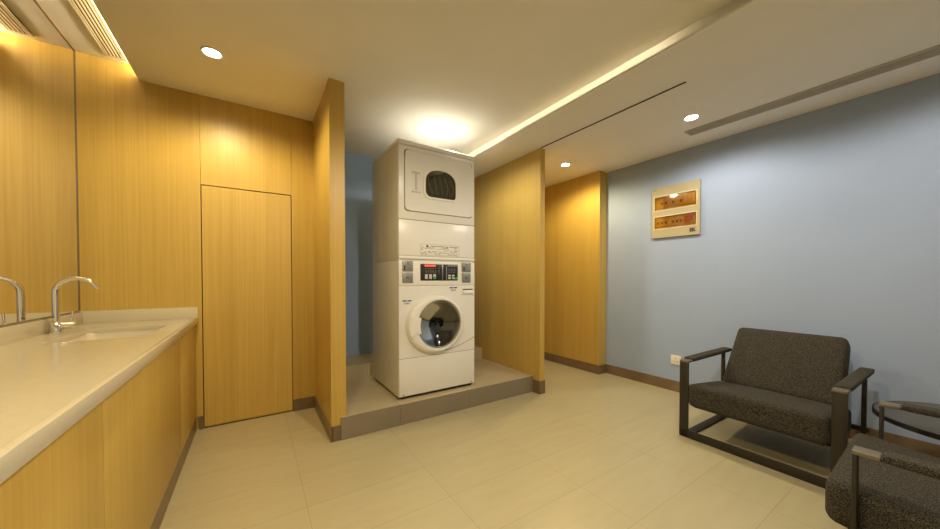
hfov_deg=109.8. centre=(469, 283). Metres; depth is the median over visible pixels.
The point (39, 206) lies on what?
wall mirror
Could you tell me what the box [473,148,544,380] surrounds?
wall
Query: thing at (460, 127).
recessed light
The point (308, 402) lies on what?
baseboard
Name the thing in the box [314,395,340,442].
baseboard
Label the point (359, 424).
trim
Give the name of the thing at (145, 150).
wall
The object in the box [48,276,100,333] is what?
faucet
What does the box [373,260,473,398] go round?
washing machine
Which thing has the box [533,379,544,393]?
baseboard
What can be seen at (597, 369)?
baseboard
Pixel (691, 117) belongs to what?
recessed light
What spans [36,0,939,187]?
ceiling
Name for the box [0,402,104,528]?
vanity cabinet
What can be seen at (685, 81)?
ceiling track
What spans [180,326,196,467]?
vanity cabinet
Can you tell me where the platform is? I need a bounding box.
[346,358,531,415]
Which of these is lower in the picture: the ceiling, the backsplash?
the backsplash
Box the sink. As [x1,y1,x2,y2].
[62,328,162,341]
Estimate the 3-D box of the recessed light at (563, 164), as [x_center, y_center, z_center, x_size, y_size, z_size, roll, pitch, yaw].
[1.001,-1.248,3.465,0.104,0.006,0.104,-1,1,-33]
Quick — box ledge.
[346,345,481,379]
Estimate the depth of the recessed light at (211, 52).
1.89 m
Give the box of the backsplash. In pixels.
[0,307,197,345]
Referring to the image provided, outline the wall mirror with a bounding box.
[0,0,80,326]
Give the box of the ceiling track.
[541,81,685,147]
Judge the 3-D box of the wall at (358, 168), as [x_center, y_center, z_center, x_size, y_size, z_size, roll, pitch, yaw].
[-0.827,-0.290,3.745,1.737,2.600,0.100,-1,1,-33]
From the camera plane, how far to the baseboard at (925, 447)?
2.21 m
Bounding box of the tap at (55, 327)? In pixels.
[48,321,64,333]
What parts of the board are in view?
plate, plate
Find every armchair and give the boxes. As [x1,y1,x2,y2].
[679,327,874,488]
[825,401,939,528]
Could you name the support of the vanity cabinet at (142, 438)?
on the floor
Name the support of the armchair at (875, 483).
on the floor
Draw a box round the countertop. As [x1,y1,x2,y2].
[0,307,197,483]
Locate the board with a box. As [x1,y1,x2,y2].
[652,179,700,238]
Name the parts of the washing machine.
coin door, door handle, door, control panel, panel, panel, glass, coin door, detergent drawer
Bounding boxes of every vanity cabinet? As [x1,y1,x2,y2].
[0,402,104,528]
[102,339,181,528]
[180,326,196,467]
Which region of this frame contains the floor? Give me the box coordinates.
[160,359,851,528]
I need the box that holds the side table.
[872,401,939,439]
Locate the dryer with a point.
(423, 195)
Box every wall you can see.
[75,50,314,428]
[313,78,345,426]
[345,152,376,355]
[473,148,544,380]
[606,73,939,444]
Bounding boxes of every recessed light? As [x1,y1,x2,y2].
[200,46,222,58]
[455,125,466,130]
[560,163,570,166]
[683,114,699,120]
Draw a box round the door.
[200,184,292,427]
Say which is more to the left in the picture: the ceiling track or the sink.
the sink
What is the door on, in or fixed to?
in the wall at (145, 150)
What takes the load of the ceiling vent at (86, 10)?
in the ceiling
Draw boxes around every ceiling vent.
[68,0,126,60]
[684,44,939,135]
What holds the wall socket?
attached to the wall at (825, 221)
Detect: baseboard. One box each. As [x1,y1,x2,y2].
[199,396,313,429]
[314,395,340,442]
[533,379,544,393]
[544,352,605,374]
[606,364,939,457]
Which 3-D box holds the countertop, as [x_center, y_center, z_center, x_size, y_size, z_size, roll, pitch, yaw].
[-1.375,0.243,0.987,0.565,0.119,2.850,-1,1,-33]
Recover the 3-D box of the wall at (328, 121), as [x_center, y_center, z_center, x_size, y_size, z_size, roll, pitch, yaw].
[-1.225,-0.165,2.718,0.094,2.383,1.306,-1,1,-33]
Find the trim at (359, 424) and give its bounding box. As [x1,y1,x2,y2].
[341,376,532,439]
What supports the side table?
on the floor
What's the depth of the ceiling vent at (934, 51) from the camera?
2.05 m
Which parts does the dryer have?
door handle, lid, service panel, panel, door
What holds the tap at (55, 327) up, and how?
on the faucet at (56, 326)
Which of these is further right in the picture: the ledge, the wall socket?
the wall socket
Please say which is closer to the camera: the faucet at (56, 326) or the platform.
the faucet at (56, 326)
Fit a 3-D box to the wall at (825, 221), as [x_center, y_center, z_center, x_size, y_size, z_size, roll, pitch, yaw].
[2.021,-0.280,3.108,0.100,2.600,6.400,-1,1,-33]
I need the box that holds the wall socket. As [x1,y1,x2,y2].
[671,355,680,364]
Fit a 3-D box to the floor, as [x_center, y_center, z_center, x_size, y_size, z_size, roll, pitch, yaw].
[0.204,1.090,1.944,4.440,0.100,6.400,-1,1,-33]
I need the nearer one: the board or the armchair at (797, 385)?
the armchair at (797, 385)
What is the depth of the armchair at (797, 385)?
2.05 m
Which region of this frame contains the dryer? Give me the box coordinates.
[372,138,474,262]

